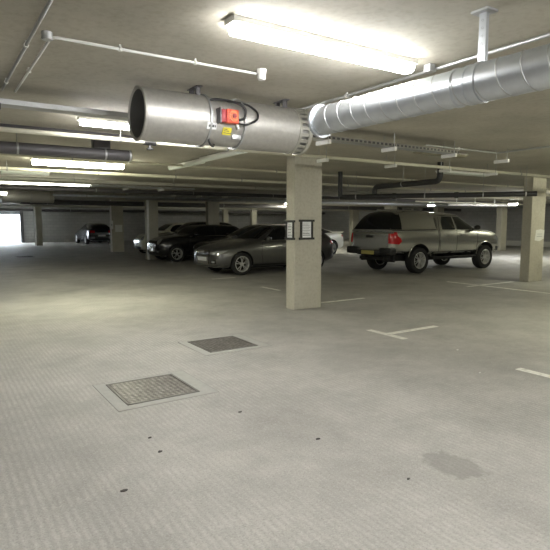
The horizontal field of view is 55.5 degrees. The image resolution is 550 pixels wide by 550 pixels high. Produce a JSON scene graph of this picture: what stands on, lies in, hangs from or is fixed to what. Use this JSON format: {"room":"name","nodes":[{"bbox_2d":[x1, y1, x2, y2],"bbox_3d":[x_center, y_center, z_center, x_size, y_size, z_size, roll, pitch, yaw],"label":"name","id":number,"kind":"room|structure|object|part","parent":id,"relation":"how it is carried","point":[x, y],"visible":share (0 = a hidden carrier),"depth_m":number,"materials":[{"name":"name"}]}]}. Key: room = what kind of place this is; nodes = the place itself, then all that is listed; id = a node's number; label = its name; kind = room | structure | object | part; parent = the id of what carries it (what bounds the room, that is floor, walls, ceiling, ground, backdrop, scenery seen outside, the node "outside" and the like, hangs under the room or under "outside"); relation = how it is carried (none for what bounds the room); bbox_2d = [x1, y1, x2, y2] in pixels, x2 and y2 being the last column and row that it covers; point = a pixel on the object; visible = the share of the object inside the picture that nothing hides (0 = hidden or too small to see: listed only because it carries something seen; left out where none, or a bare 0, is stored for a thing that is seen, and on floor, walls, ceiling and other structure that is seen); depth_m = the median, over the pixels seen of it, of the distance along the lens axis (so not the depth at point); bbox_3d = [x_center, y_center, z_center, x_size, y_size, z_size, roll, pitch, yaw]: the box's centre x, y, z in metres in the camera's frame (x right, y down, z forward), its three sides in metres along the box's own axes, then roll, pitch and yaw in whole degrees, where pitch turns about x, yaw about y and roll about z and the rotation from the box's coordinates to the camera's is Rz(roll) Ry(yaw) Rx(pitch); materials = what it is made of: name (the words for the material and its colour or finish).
{"room":"parking garage","nodes":[
{"label":"parking garage","id":0,"kind":"room"},
{"bbox_2d":[0,206,286,242],"bbox_3d":[-13.095,-4.017,41.630,38.000,2.600,0.300,-4,7,-33],"label":"wall","id":1,"kind":"structure","parent":0,"point":[56,226],"depth_m":41.24,"materials":[{"name":"concrete"}]},
{"bbox_2d":[0,237,19,242],"bbox_3d":[-24.591,-2.903,43.778,21.000,0.050,15.700,-4,7,-33],"label":"trim","id":2,"kind":"structure","parent":1,"relation":"attached to","point":[2,239],"depth_m":43.85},
{"bbox_2d":[0,211,19,214],"bbox_3d":[-20.227,-4.454,36.617,4.250,0.420,0.100,-4,7,-33],"label":"door","id":3,"kind":"structure","parent":1,"relation":"in","point":[1,212],"depth_m":37.40,"materials":[{"name":"metal"}]},
{"bbox_2d":[20,211,24,242],"bbox_3d":[-20.213,-3.444,36.716,4.670,2.450,0.120,-4,7,-33],"label":"trim","id":4,"kind":"structure","parent":1,"relation":"attached to","point":[21,212],"depth_m":37.89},
{"bbox_2d":[0,239,549,549],"bbox_3d":[0.156,-0.539,21.689,38.600,0.300,48.600,-4,7,-33],"label":"floor","id":5,"kind":"structure","parent":0,"point":[473,447],"depth_m":4.25,"materials":[{"name":"concrete"}]},
{"bbox_2d":[33,204,36,245],"bbox_3d":[-15.195,-3.155,33.118,0.098,2.600,0.100,-4,7,-33],"label":"conduit","id":6,"kind":"object","parent":5,"relation":"on","point":[33,204],"visible":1,"depth_m":33.09,"materials":[{"name":"white plastic"}]},
{"bbox_2d":[35,207,42,245],"bbox_3d":[-15.096,-3.186,33.421,0.360,2.600,0.300,-4,7,-33],"label":"concrete column","id":7,"kind":"structure","parent":5,"relation":"on","point":[38,212],"depth_m":33.30,"materials":[{"name":"concrete"}]},
{"bbox_2d":[75,223,109,243],"bbox_3d":[-12.743,-2.927,36.714,1.781,1.421,4.305,-4,7,-33],"label":"car","id":8,"kind":"object","parent":5,"relation":"on","point":[90,232],"visible":0.91,"depth_m":35.12,"materials":[{"name":"blue paint"}]},
{"bbox_2d":[109,200,112,251],"bbox_3d":[-8.206,-2.449,26.150,0.088,2.600,0.090,-4,7,-33],"label":"conduit","id":9,"kind":"object","parent":5,"relation":"on","point":[109,200],"visible":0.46,"depth_m":26.15,"materials":[{"name":"white plastic"}]},
{"bbox_2d":[111,200,123,251],"bbox_3d":[-8.009,-2.485,26.505,0.580,2.600,0.300,-4,7,-33],"label":"concrete column","id":10,"kind":"structure","parent":5,"relation":"on","point":[116,211],"depth_m":26.39,"materials":[{"name":"concrete"}]},
{"bbox_2d":[115,225,121,231],"bbox_3d":[-7.892,-2.354,26.411,0.360,0.360,0.004,-4,7,-33],"label":"paper sign","id":11,"kind":"object","parent":10,"relation":"attached to","point":[118,228],"visible":1,"depth_m":26.40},
{"bbox_2d":[146,200,149,259],"bbox_3d":[-5.080,-1.919,20.921,0.088,2.600,0.090,-4,7,-33],"label":"conduit","id":12,"kind":"object","parent":5,"relation":"on","point":[147,201],"visible":0.66,"depth_m":20.86,"materials":[{"name":"white plastic"}]},
{"bbox_2d":[144,200,157,258],"bbox_3d":[-5.032,-1.961,21.338,0.400,2.600,0.450,-4,7,-33],"label":"concrete column","id":13,"kind":"structure","parent":5,"relation":"on","point":[153,204],"depth_m":21.15,"materials":[{"name":"concrete"}]},
{"bbox_2d":[92,370,218,411],"bbox_3d":[-1.089,1.024,4.730,0.895,0.009,0.805,-4,7,-33],"label":"manhole cover","id":14,"kind":"object","parent":5,"relation":"on","point":[123,395],"visible":1,"depth_m":4.67,"materials":[{"name":"metal"}]},
{"bbox_3d":[-1.114,1.025,4.731,0.591,0.007,0.591,-4,7,-33],"label":"plate","id":15,"kind":"part","parent":14,"relation":"part of","materials":[{"name":"metal"}]},
{"bbox_3d":[-1.114,1.024,4.731,0.645,0.009,0.645,-4,7,-33],"label":"frame","id":16,"kind":"part","parent":14,"relation":"part of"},
{"bbox_2d":[134,223,184,252],"bbox_3d":[-4.920,-1.779,25.128,3.556,1.473,2.030,-4,7,-33],"label":"car","id":17,"kind":"object","parent":5,"relation":"on","point":[139,241],"visible":0.18,"depth_m":24.34,"materials":[{"name":"beige paint"}]},
{"bbox_2d":[147,224,238,261],"bbox_3d":[-3.113,-1.324,20.992,3.821,1.401,2.110,-4,7,-33],"label":"car","id":18,"kind":"object","parent":5,"relation":"on","point":[179,245],"visible":0.7,"depth_m":19.98,"materials":[{"name":"black paint"}]},
{"bbox_2d":[148,243,155,247],"bbox_3d":[-4.689,-1.119,19.973,0.036,0.180,0.819,-4,7,-33],"label":"headlight assembly","id":19,"kind":"object","parent":18,"relation":"attached to","point":[150,245],"depth_m":19.95,"materials":[{"name":"glass"}]},
{"bbox_2d":[158,221,231,236],"bbox_3d":[-3.583,-1.634,23.440,3.799,1.524,1.711,-4,7,-33],"label":"car","id":20,"kind":"object","parent":5,"relation":"on","point":[202,222],"visible":0.09,"depth_m":23.02,"materials":[{"name":"blue paint"}]},
{"bbox_2d":[206,201,218,224],"bbox_3d":[-2.701,-2.099,22.700,0.540,2.600,0.240,-4,7,-33],"label":"concrete column","id":21,"kind":"structure","parent":5,"relation":"on","point":[212,208],"depth_m":22.52,"materials":[{"name":"concrete"}]},
{"bbox_2d":[178,334,271,355],"bbox_3d":[-0.627,0.849,6.459,0.890,0.009,0.800,-4,7,-33],"label":"manhole cover","id":22,"kind":"object","parent":5,"relation":"on","point":[237,342],"visible":1,"depth_m":6.41,"materials":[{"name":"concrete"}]},
{"bbox_3d":[-0.652,0.850,6.461,0.586,0.007,0.586,-4,7,-33],"label":"plate","id":23,"kind":"part","parent":22,"relation":"part of","materials":[{"name":"metal"}]},
{"bbox_3d":[-0.652,0.849,6.461,0.640,0.009,0.640,-4,7,-33],"label":"frame","id":24,"kind":"part","parent":22,"relation":"part of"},
{"bbox_2d":[222,209,227,222],"bbox_3d":[-3.853,-3.902,40.494,0.400,2.600,0.250,-4,7,-33],"label":"concrete column","id":25,"kind":"structure","parent":5,"relation":"on","point":[224,211],"depth_m":40.33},
{"bbox_2d":[193,224,277,254],"bbox_3d":[-0.822,-1.162,19.297,4.280,1.421,2.170,-4,7,-33],"label":"car","id":26,"kind":"object","parent":5,"relation":"on","point":[240,231],"visible":0.16,"depth_m":18.81,"materials":[{"name":"black paint"}]},
{"bbox_2d":[250,210,256,224],"bbox_3d":[-1.591,-3.738,38.878,0.400,2.600,0.250,-4,7,-33],"label":"concrete column","id":27,"kind":"structure","parent":5,"relation":"on","point":[253,213],"depth_m":38.72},
{"bbox_2d":[194,225,332,274],"bbox_3d":[-0.301,-0.842,16.139,4.312,1.421,2.170,-4,7,-33],"label":"car","id":28,"kind":"object","parent":5,"relation":"on","point":[265,245],"visible":0.75,"depth_m":15.13,"materials":[{"name":"grey paint"}]},
{"bbox_3d":[-2.099,-0.474,14.991,0.012,0.105,0.500,-4,7,-33],"label":"number plate","id":29,"kind":"part","parent":28,"relation":"part of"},
{"bbox_2d":[196,249,209,263],"bbox_3d":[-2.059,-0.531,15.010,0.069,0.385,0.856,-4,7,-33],"label":"license plate","id":30,"kind":"object","parent":28,"relation":"attached to","point":[202,255],"depth_m":14.95,"materials":[{"name":"silver metal"}]},
{"bbox_2d":[286,156,321,309],"bbox_3d":[0.504,-0.718,9.066,0.580,2.600,0.250,-4,7,-33],"label":"concrete column","id":31,"kind":"structure","parent":5,"relation":"on","point":[304,174],"depth_m":8.95,"materials":[{"name":"concrete"}]},
{"bbox_2d":[284,220,294,239],"bbox_3d":[0.251,-0.766,8.895,0.024,0.330,0.290,-4,7,-33],"label":"framed notice","id":32,"kind":"object","parent":31,"relation":"attached to","point":[289,224],"visible":1,"depth_m":8.90,"materials":[{"name":"paper"}]},
{"bbox_2d":[299,220,314,239],"bbox_3d":[0.541,-0.773,8.921,0.320,0.340,0.024,-4,7,-33],"label":"framed notice","id":33,"kind":"object","parent":31,"relation":"attached to","point":[306,226],"visible":1,"depth_m":8.92,"materials":[{"name":"paper"}]},
{"bbox_2d":[321,228,342,253],"bbox_3d":[1.037,-1.591,23.871,4.249,1.353,2.190,-4,7,-33],"label":"car","id":34,"kind":"object","parent":5,"relation":"on","point":[336,236],"visible":0.14,"depth_m":24.00,"materials":[{"name":"white paint"}]},
{"bbox_2d":[321,298,363,302],"bbox_3d":[1.300,0.487,10.056,1.100,0.003,0.080,-4,7,-33],"label":"parking line","id":35,"kind":"object","parent":5,"relation":"on","point":[355,298],"visible":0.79,"depth_m":10.03,"materials":[{"name":"paint"}]},
{"bbox_2d":[349,205,358,245],"bbox_3d":[4.938,-3.112,32.698,0.500,2.600,0.300,-4,7,-33],"label":"concrete column","id":36,"kind":"structure","parent":5,"relation":"on","point":[354,214],"depth_m":32.55,"materials":[{"name":"concrete"}]},
{"bbox_2d":[384,206,396,210],"bbox_3d":[6.495,-2.781,29.431,0.500,2.600,0.500,-4,7,-33],"label":"concrete column","id":37,"kind":"structure","parent":5,"relation":"on","point":[385,207],"depth_m":29.14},
{"bbox_2d":[367,325,438,338],"bbox_3d":[1.893,0.768,7.284,1.048,0.003,0.680,-4,7,-33],"label":"parking line","id":38,"kind":"object","parent":5,"relation":"on","point":[433,326],"visible":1,"depth_m":7.19,"materials":[{"name":"paint"}]},
{"bbox_2d":[347,208,497,272],"bbox_3d":[4.816,-1.138,16.658,5.375,1.905,2.235,-4,7,-33],"label":"pickup truck","id":39,"kind":"object","parent":5,"relation":"on","point":[413,237],"visible":1,"depth_m":15.52,"materials":[{"name":"silver metal"}]},
{"bbox_3d":[2.706,-0.667,15.315,0.012,0.110,0.520,-4,7,-33],"label":"number plate","id":40,"kind":"part","parent":39,"relation":"part of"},
{"bbox_3d":[3.272,-1.567,15.014,0.488,0.510,0.701,-4,7,-33],"label":"corner glass","id":41,"kind":"part","parent":39,"relation":"part of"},
{"bbox_2d":[388,232,401,243],"bbox_3d":[3.385,-1.028,14.704,0.397,0.340,0.195,1,6,7],"label":"tail lamp","id":42,"kind":"object","parent":39,"relation":"attached to","point":[393,237],"depth_m":14.67,"materials":[{"name":"plastic"}]},
{"bbox_3d":[3.440,-1.542,14.966,0.304,0.470,0.616,0,6,-2],"label":"quarter glass","id":43,"kind":"part","parent":39,"relation":"part of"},
{"bbox_3d":[4.058,-1.935,15.453,0.850,0.075,0.040,-4,7,-33],"label":"roof rail","id":44,"kind":"part","parent":39,"relation":"part of","materials":[{"name":"silver metal"}]},
{"bbox_2d":[472,225,480,229],"bbox_3d":[6.351,-1.497,16.463,0.150,0.150,0.280,-4,7,-33],"label":"mirror","id":45,"kind":"object","parent":39,"relation":"attached to","point":[477,227],"depth_m":16.40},
{"bbox_2d":[434,207,443,212],"bbox_3d":[9.881,-3.005,31.642,0.600,2.600,0.300,-4,7,-33],"label":"concrete column","id":46,"kind":"structure","parent":5,"relation":"on","point":[436,209],"depth_m":31.39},
{"bbox_2d":[447,281,549,293],"bbox_3d":[5.203,0.296,11.938,1.706,0.003,2.695,0,6,-2],"label":"parking line","id":47,"kind":"object","parent":5,"relation":"on","point":[447,281],"visible":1,"depth_m":12.39,"materials":[{"name":"paint"}]},
{"bbox_2d":[496,201,507,250],"bbox_3d":[11.974,-2.601,27.653,0.500,2.600,0.300,-4,7,-33],"label":"concrete column","id":48,"kind":"structure","parent":5,"relation":"on","point":[501,220],"depth_m":27.52,"materials":[{"name":"concrete"}]},
{"bbox_2d":[519,177,546,281],"bbox_3d":[6.530,-1.141,13.239,0.600,2.600,0.250,-4,7,-33],"label":"concrete column","id":49,"kind":"structure","parent":5,"relation":"on","point":[533,215],"depth_m":13.10,"materials":[{"name":"concrete"}]},
{"bbox_2d":[535,229,543,240],"bbox_3d":[6.676,-1.005,13.195,0.420,0.300,0.005,-4,7,-33],"label":"paper sign","id":50,"kind":"object","parent":49,"relation":"attached to","point":[539,235],"visible":1,"depth_m":13.19,"materials":[{"name":"paper"}]},
{"bbox_2d":[516,368,549,377],"bbox_3d":[3.116,0.969,5.303,1.048,0.003,0.800,-4,7,-33],"label":"parking line","id":51,"kind":"object","parent":5,"relation":"on","point":[520,369],"visible":1,"depth_m":5.23,"materials":[{"name":"paint"}]},
{"bbox_2d":[0,0,549,210],"bbox_3d":[0.156,-3.315,21.408,38.600,0.080,48.600,-4,7,-33],"label":"ceiling","id":52,"kind":"structure","parent":0,"point":[437,32],"depth_m":3.95,"materials":[{"name":"concrete"}]},
{"bbox_2d":[0,190,7,194],"bbox_3d":[-8.578,-2.604,16.079,0.620,0.260,0.166,-4,7,-33],"label":"ceiling light","id":53,"kind":"object","parent":52,"relation":"attached to","point":[3,192],"visible":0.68,"depth_m":16.14,"materials":[{"name":"white plastic"}]},
{"bbox_2d":[0,170,50,175],"bbox_3d":[-5.286,-2.178,11.080,0.970,0.100,0.146,-4,7,-33],"label":"ceiling light","id":54,"kind":"object","parent":52,"relation":"attached to","point":[2,171],"visible":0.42,"depth_m":11.03,"materials":[{"name":"white plastic"}]},
{"bbox_2d":[1,0,52,90],"bbox_3d":[-1.323,-1.377,2.895,0.031,0.043,3.300,-4,7,-33],"label":"conduit","id":55,"kind":"object","parent":52,"relation":"attached to","point":[49,2],"visible":1,"depth_m":3.10,"materials":[{"name":"metal"}]},
{"bbox_2d":[1,190,53,202],"bbox_3d":[-8.261,-2.649,17.485,1.570,0.475,0.430,-4,7,-33],"label":"fan","id":56,"kind":"object","parent":52,"relation":"hanging from","point":[31,196],"visible":0.91,"depth_m":17.35,"materials":[{"name":"metal"}]},
{"bbox_3d":[-8.326,-2.622,17.445,0.325,0.390,0.390,-4,7,-33],"label":"fan casing","id":57,"kind":"part","parent":56,"relation":"part of","materials":[{"name":"metal"}]},
{"bbox_2d":[41,30,52,41],"bbox_3d":[-1.328,-1.392,3.047,0.063,0.044,0.063,-4,7,-33],"label":"junction box","id":58,"kind":"object","parent":52,"relation":"attached to","point":[46,35],"visible":1,"depth_m":3.03,"materials":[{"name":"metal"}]},
{"bbox_2d":[0,180,98,186],"bbox_3d":[-5.660,-2.343,13.101,2.420,0.180,0.083,-4,7,-33],"label":"ceiling light","id":59,"kind":"object","parent":52,"relation":"attached to","point":[1,181],"visible":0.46,"depth_m":13.01,"materials":[{"name":"white plastic"}]},
{"bbox_2d":[0,133,131,161],"bbox_3d":[-4.241,-1.550,5.761,5.370,0.277,0.164,-4,7,-33],"label":"vent pipe","id":60,"kind":"object","parent":52,"relation":"hanging from","point":[100,149],"visible":0.97,"depth_m":6.74,"materials":[{"name":"metal"}]},
{"bbox_3d":[-3.184,-1.621,6.452,0.024,0.275,0.160,-4,7,-33],"label":"hanger rod","id":61,"kind":"part","parent":60,"relation":"part of","materials":[{"name":"metal"}]},
{"bbox_2d":[0,123,131,137],"bbox_3d":[-3.510,-1.597,5.397,6.200,0.110,0.091,-4,7,-33],"label":"pipe","id":62,"kind":"object","parent":52,"relation":"hanging from","point":[1,124],"visible":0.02,"depth_m":6.06,"materials":[{"name":"metal"}]},
{"bbox_2d":[30,158,124,169],"bbox_3d":[-3.471,-1.982,9.292,1.570,0.130,0.208,-4,7,-33],"label":"ceiling light","id":63,"kind":"object","parent":52,"relation":"attached to","point":[35,161],"visible":0.76,"depth_m":9.19,"materials":[{"name":"white plastic"}]},
{"bbox_2d":[77,116,128,129],"bbox_3d":[-1.399,-1.645,5.823,1.520,0.100,0.109,-4,7,-33],"label":"ceiling light","id":64,"kind":"object","parent":52,"relation":"attached to","point":[84,120],"visible":0.35,"depth_m":5.50,"materials":[{"name":"white plastic"}]},
{"bbox_2d":[14,36,256,92],"bbox_3d":[-1.144,-1.495,4.049,1.407,0.042,1.557,-4,7,-33],"label":"conduit","id":65,"kind":"object","parent":52,"relation":"attached to","point":[119,48],"visible":0.95,"depth_m":3.39,"materials":[{"name":"white plastic"}]},
{"bbox_2d":[0,208,324,213],"bbox_3d":[-7.617,-4.906,39.563,29.000,0.415,0.190,-4,7,-33],"label":"pipe","id":66,"kind":"object","parent":52,"relation":"hanging from","point":[1,209],"visible":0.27,"depth_m":37.46,"materials":[{"name":"metal"}]},
{"bbox_2d":[168,159,204,170],"bbox_3d":[-1.638,-2.028,9.594,0.088,0.100,1.520,-4,7,-33],"label":"ceiling light","id":67,"kind":"object","parent":52,"relation":"attached to","point":[197,161],"visible":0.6,"depth_m":9.43,"materials":[{"name":"white metal"}]},
{"bbox_2d":[0,204,381,211],"bbox_3d":[-3.502,-4.328,33.319,29.000,0.305,0.111,-4,7,-33],"label":"pipe","id":68,"kind":"object","parent":52,"relation":"hanging from","point":[0,204],"visible":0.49,"depth_m":31.15,"materials":[{"name":"metal"}]},
{"bbox_2d":[128,85,312,154],"bbox_3d":[-0.402,-1.314,4.458,1.570,0.484,0.512,-4,7,-33],"label":"fan","id":69,"kind":"object","parent":52,"relation":"hanging from","point":[197,119],"visible":1,"depth_m":4.25,"materials":[{"name":"metal"}]},
{"bbox_3d":[-0.489,-1.295,4.451,0.325,0.390,0.390,-4,7,-33],"label":"fan casing","id":70,"kind":"part","parent":69,"relation":"part of","materials":[{"name":"metal"}]},
{"bbox_2d":[216,107,239,129],"bbox_3d":[-0.372,-1.265,4.248,0.187,0.164,0.122,-4,7,-33],"label":"switch","id":71,"kind":"object","parent":69,"relation":"attached to","point":[227,118],"depth_m":4.23,"materials":[{"name":"plastic"}]},
{"bbox_2d":[199,151,247,162],"bbox_3d":[-0.827,-1.888,8.220,0.088,0.100,1.520,-4,7,-33],"label":"ceiling light","id":72,"kind":"object","parent":52,"relation":"attached to","point":[220,155],"visible":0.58,"depth_m":8.22,"materials":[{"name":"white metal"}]},
{"bbox_2d":[19,200,460,211],"bbox_3d":[1.230,-3.736,27.964,27.000,0.405,0.209,-4,7,-33],"label":"ventilation duct","id":73,"kind":"object","parent":52,"relation":"hanging from","point":[56,202],"visible":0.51,"depth_m":24.57,"materials":[{"name":"metal"}]},
{"bbox_2d":[257,68,266,80],"bbox_3d":[-0.097,-1.451,3.793,0.072,0.078,0.072,-4,7,-33],"label":"junction box","id":74,"kind":"object","parent":52,"relation":"attached to","point":[261,72],"visible":1,"depth_m":3.77,"materials":[{"name":"white plastic"}]},
{"bbox_2d":[0,127,549,177],"bbox_3d":[3.726,-1.965,9.665,23.000,0.238,0.089,-4,7,-33],"label":"pipe","id":75,"kind":"object","parent":52,"relation":"hanging from","point":[2,129],"visible":0.82,"depth_m":6.76,"materials":[{"name":"metal"}]},
{"bbox_2d":[0,183,549,205],"bbox_3d":[2.837,-3.007,20.081,33.000,0.265,0.130,-4,7,-33],"label":"pipe","id":76,"kind":"object","parent":52,"relation":"hanging from","point":[2,187],"visible":0.7,"depth_m":16.20,"materials":[{"name":"metal"}]},
{"bbox_2d":[0,160,549,196],"bbox_3d":[3.826,-2.526,14.951,29.000,0.188,0.075,-4,7,-33],"label":"pipe","id":77,"kind":"object","parent":52,"relation":"hanging from","point":[6,168],"visible":0.72,"depth_m":11.11,"materials":[{"name":"metal"}]},
{"bbox_2d":[0,176,549,200],"bbox_3d":[4.373,-2.801,17.749,33.000,0.205,0.091,-4,7,-33],"label":"pipe","id":78,"kind":"object","parent":52,"relation":"hanging from","point":[74,180],"visible":0.71,"depth_m":13.19,"materials":[{"name":"metal"}]},
{"bbox_2d":[0,153,549,189],"bbox_3d":[4.621,-2.449,13.741,29.000,0.098,0.055,-4,7,-33],"label":"pipe","id":79,"kind":"object","parent":52,"relation":"hanging from","point":[14,155],"visible":0.91,"depth_m":9.98,"materials":[{"name":"metal"}]},
{"bbox_2d":[53,192,522,207],"bbox_3d":[4.386,-3.316,23.356,26.800,0.310,0.081,-4,7,-33],"label":"pipe","id":80,"kind":"object","parent":52,"relation":"hanging from","point":[74,195],"visible":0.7,"depth_m":19.18,"materials":[{"name":"metal"}]},
{"bbox_2d":[125,193,514,208],"bbox_3d":[4.623,-3.545,25.534,24.000,0.295,0.229,-4,7,-33],"label":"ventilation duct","id":81,"kind":"object","parent":52,"relation":"hanging from","point":[126,194],"visible":0.44,"depth_m":22.24,"materials":[{"name":"metal"}]},
{"bbox_2d":[224,14,417,73],"bbox_3d":[0.346,-1.389,3.213,1.420,0.085,0.109,-4,7,-33],"label":"ceiling light","id":82,"kind":"object","parent":52,"relation":"attached to","point":[239,26],"visible":1,"depth_m":3.10,"materials":[{"name":"white plastic"}]},
{"bbox_2d":[317,146,328,162],"bbox_3d":[0.700,-1.770,7.688,0.040,0.229,0.240,-4,7,-33],"label":"hanger","id":83,"kind":"object","parent":52,"relation":"hanging from","point":[326,159],"visible":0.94,"depth_m":7.63,"materials":[{"name":"white metal"}]},
{"bbox_2d":[316,136,330,145],"bbox_3d":[0.560,-1.611,6.050,0.040,0.215,0.240,-4,7,-33],"label":"hanger","id":84,"kind":"object","parent":52,"relation":"hanging from","point":[328,141],"visible":0.78,"depth_m":6.03,"materials":[{"name":"white metal"}]},
{"bbox_2d":[381,134,396,152],"bbox_3d":[1.447,-1.669,6.628,0.040,0.215,0.240,-4,7,-33],"label":"hanger","id":85,"kind":"object","parent":52,"relation":"hanging from","point":[394,148],"visible":0.94,"depth_m":6.60,"materials":[{"name":"white metal"}]},
{"bbox_2d":[312,135,458,154],"bbox_3d":[1.158,-1.620,6.443,3.250,0.045,0.166,-4,7,-33],"label":"cable tray","id":86,"kind":"object","parent":85,"relation":"on","point":[334,139],"visible":0.48,"depth_m":6.51,"materials":[{"name":"metal"}]},
{"bbox_2d":[384,155,396,167],"bbox_3d":[1.870,-1.847,8.453,0.040,0.229,0.240,-4,7,-33],"label":"hanger","id":87,"kind":"object","parent":52,"relation":"hanging from","point":[394,164],"visible":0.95,"depth_m":8.45,"materials":[{"name":"white metal"}]},
{"bbox_2d":[372,162,443,193],"bbox_3d":[2.603,-1.917,10.468,0.121,0.496,1.933,-3,7,-30],"label":"drain pipe","id":88,"kind":"object","parent":52,"relation":"hanging from","point":[438,179],"visible":0.98,"depth_m":10.23,"materials":[{"name":"black plastic"}]},
{"bbox_2d":[301,32,549,109],"bbox_3d":[1.638,-1.378,2.924,0.040,0.047,5.300,-4,7,-33],"label":"conduit","id":89,"kind":"object","parent":52,"relation":"attached to","point":[543,36],"visible":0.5,"depth_m":3.63,"materials":[{"name":"metal"}]},
{"bbox_2d":[412,151,442,156],"bbox_3d":[2.322,-1.877,7.962,0.822,0.070,0.191,-4,7,-33],"label":"ceiling light","id":90,"kind":"object","parent":52,"relation":"attached to","point":[421,153],"depth_m":8.01,"materials":[{"name":"metal"}]},
{"bbox_2d":[423,63,435,73],"bbox_3d":[1.084,-1.449,3.670,0.064,0.056,0.064,-4,7,-33],"label":"junction box","id":91,"kind":"object","parent":52,"relation":"attached to","point":[429,68],"visible":1,"depth_m":3.65,"materials":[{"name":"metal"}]},
{"bbox_3d":[1.084,-1.425,3.672,0.064,0.008,0.064,-4,7,-33],"label":"lid","id":92,"kind":"part","parent":91,"relation":"part of","materials":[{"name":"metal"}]},
{"bbox_2d":[338,169,536,198],"bbox_3d":[3.255,-1.899,10.870,3.966,0.613,0.130,2,6,20],"label":"drain pipe","id":93,"kind":"object","parent":52,"relation":"hanging from","point":[340,173],"visible":1,"depth_m":10.86,"materials":[{"name":"black plastic"}]},
{"bbox_2d":[439,158,450,171],"bbox_3d":[2.991,-1.921,9.184,0.040,0.229,0.240,-4,7,-33],"label":"hanger","id":94,"kind":"object","parent":52,"relation":"hanging from","point":[449,169],"visible":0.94,"depth_m":9.14,"materials":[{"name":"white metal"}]},
{"bbox_2d":[441,141,456,158],"bbox_3d":[2.416,-1.733,7.261,0.040,0.215,0.240,-4,7,-33],"label":"hanger","id":95,"kind":"object","parent":52,"relation":"hanging from","point":[454,154],"visible":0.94,"depth_m":7.23,"materials":[{"name":"white metal"}]},
{"bbox_2d":[452,153,467,157],"bbox_3d":[2.897,-1.898,8.172,0.482,0.070,0.420,-4,7,-33],"label":"ceiling light","id":96,"kind":"object","parent":52,"relation":"attached to","point":[461,155],"depth_m":8.35,"materials":[{"name":"white plastic"}]},
{"bbox_2d":[435,170,488,176],"bbox_3d":[3.892,-2.126,10.768,1.520,0.140,0.208,-4,7,-33],"label":"ceiling light","id":97,"kind":"object","parent":52,"relation":"attached to","point":[451,172],"visible":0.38,"depth_m":10.68,"materials":[{"name":"white plastic"}]},
{"bbox_2d":[415,198,522,204],"bbox_3d":[9.718,-3.415,24.156,9.005,0.276,0.073,-4,7,-31],"label":"pipe","id":98,"kind":"object","parent":52,"relation":"hanging from","point":[432,198],"visible":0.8,"depth_m":23.29,"materials":[{"name":"metal"}]},
{"bbox_2d":[448,198,515,206],"bbox_3d":[9.140,-3.221,22.955,3.766,0.420,0.122,-2,6,-23],"label":"pipe","id":99,"kind":"object","parent":52,"relation":"hanging from","point":[456,203],"visible":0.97,"depth_m":22.86,"materials":[{"name":"plastic"}]},
{"bbox_2d":[467,5,497,103],"bbox_3d":[1.096,-1.148,2.760,0.215,0.472,0.100,-4,7,-33],"label":"hanger","id":100,"kind":"object","parent":52,"relation":"hanging from","point":[483,13],"visible":0.69,"depth_m":2.73,"materials":[{"name":"metal"}]},
{"bbox_2d":[308,43,549,137],"bbox_3d":[1.522,-0.959,2.175,0.246,0.246,4.117,-4,7,-35],"label":"ventilation duct","id":101,"kind":"object","parent":100,"relation":"hanging from","point":[525,71],"visible":0.98,"depth_m":2.90,"materials":[{"name":"metal"}]},
{"bbox_3d":[1.096,-1.377,2.736,0.090,0.012,0.100,-4,7,-33],"label":"ceiling plate","id":102,"kind":"part","parent":100,"relation":"part of","materials":[{"name":"metal"}]},
{"bbox_2d":[425,144,549,153],"bbox_3d":[3.791,-1.724,6.314,1.624,0.042,3.634,-4,7,-33],"label":"conduit","id":103,"kind":"object","parent":52,"relation":"attached to","point":[458,148],"visible":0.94,"depth_m":7.77,"materials":[{"name":"metal"}]},
{"bbox_2d":[485,164,497,175],"bbox_3d":[4.103,-1.995,9.910,0.040,0.229,0.240,-4,7,-33],"label":"hanger","id":104,"kind":"object","parent":52,"relation":"hanging from","point":[495,173],"visible":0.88,"depth_m":9.91,"materials":[{"name":"silver metal"}]},
{"bbox_2d":[494,148,509,163],"bbox_3d":[3.436,-1.801,7.927,0.040,0.215,0.240,-4,7,-33],"label":"hanger","id":105,"kind":"object","parent":52,"relation":"hanging from","point":[496,161],"visible":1,"depth_m":7.91,"materials":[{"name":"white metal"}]},
{"bbox_3d":[-3.073,-2.394,14.081,0.040,0.275,0.360,-4,7,-33],"label":"hanger","id":106,"kind":"object","parent":52,"relation":"hanging from","visible":0},
{"bbox_2d":[89,184,194,190],"bbox_3d":[-3.449,-2.312,13.841,2.800,0.050,0.216,-4,7,-33],"label":"cable tray","id":107,"kind":"object","parent":106,"relation":"on","point":[91,185],"visible":1,"depth_m":13.72,"materials":[{"name":"metal"}]},
{"bbox_3d":[-2.249,-1.425,4.215,0.040,0.215,0.240,-4,7,-33],"label":"hanger","id":108,"kind":"object","parent":52,"relation":"hanging from","visible":0},
{"bbox_2d":[0,98,127,120],"bbox_3d":[-2.708,-1.362,3.918,5.900,0.040,0.166,-4,7,-33],"label":"cable tray","id":109,"kind":"object","parent":108,"relation":"on","point":[5,103],"visible":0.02,"depth_m":4.45,"materials":[{"name":"metal"}]},
{"bbox_3d":[-2.496,-2.700,17.196,0.040,0.295,0.360,-4,7,-33],"label":"hanger","id":110,"kind":"object","parent":52,"relation":"hanging from","visible":0},
{"bbox_2d":[151,194,330,199],"bbox_3d":[-0.949,-2.735,18.213,7.400,0.050,0.256,-4,7,-33],"label":"cable tray","id":111,"kind":"object","parent":110,"relation":"on","point":[151,194],"visible":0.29,"depth_m":17.73,"materials":[{"name":"metal"}]},
{"bbox_2d":[321,203,549,242],"bbox_3d":[16.166,-3.041,31.997,0.300,2.600,48.600,-4,7,-33],"label":"wall","id":112,"kind":"structure","parent":0,"point":[484,217],"depth_m":35.20,"materials":[{"name":"concrete"}]},
{"bbox_2d":[506,240,549,246],"bbox_3d":[17.666,-1.645,29.521,0.050,0.320,10.000,-4,7,-33],"label":"baseboard","id":113,"kind":"structure","parent":112,"relation":"attached to","point":[509,243],"depth_m":33.04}
]}

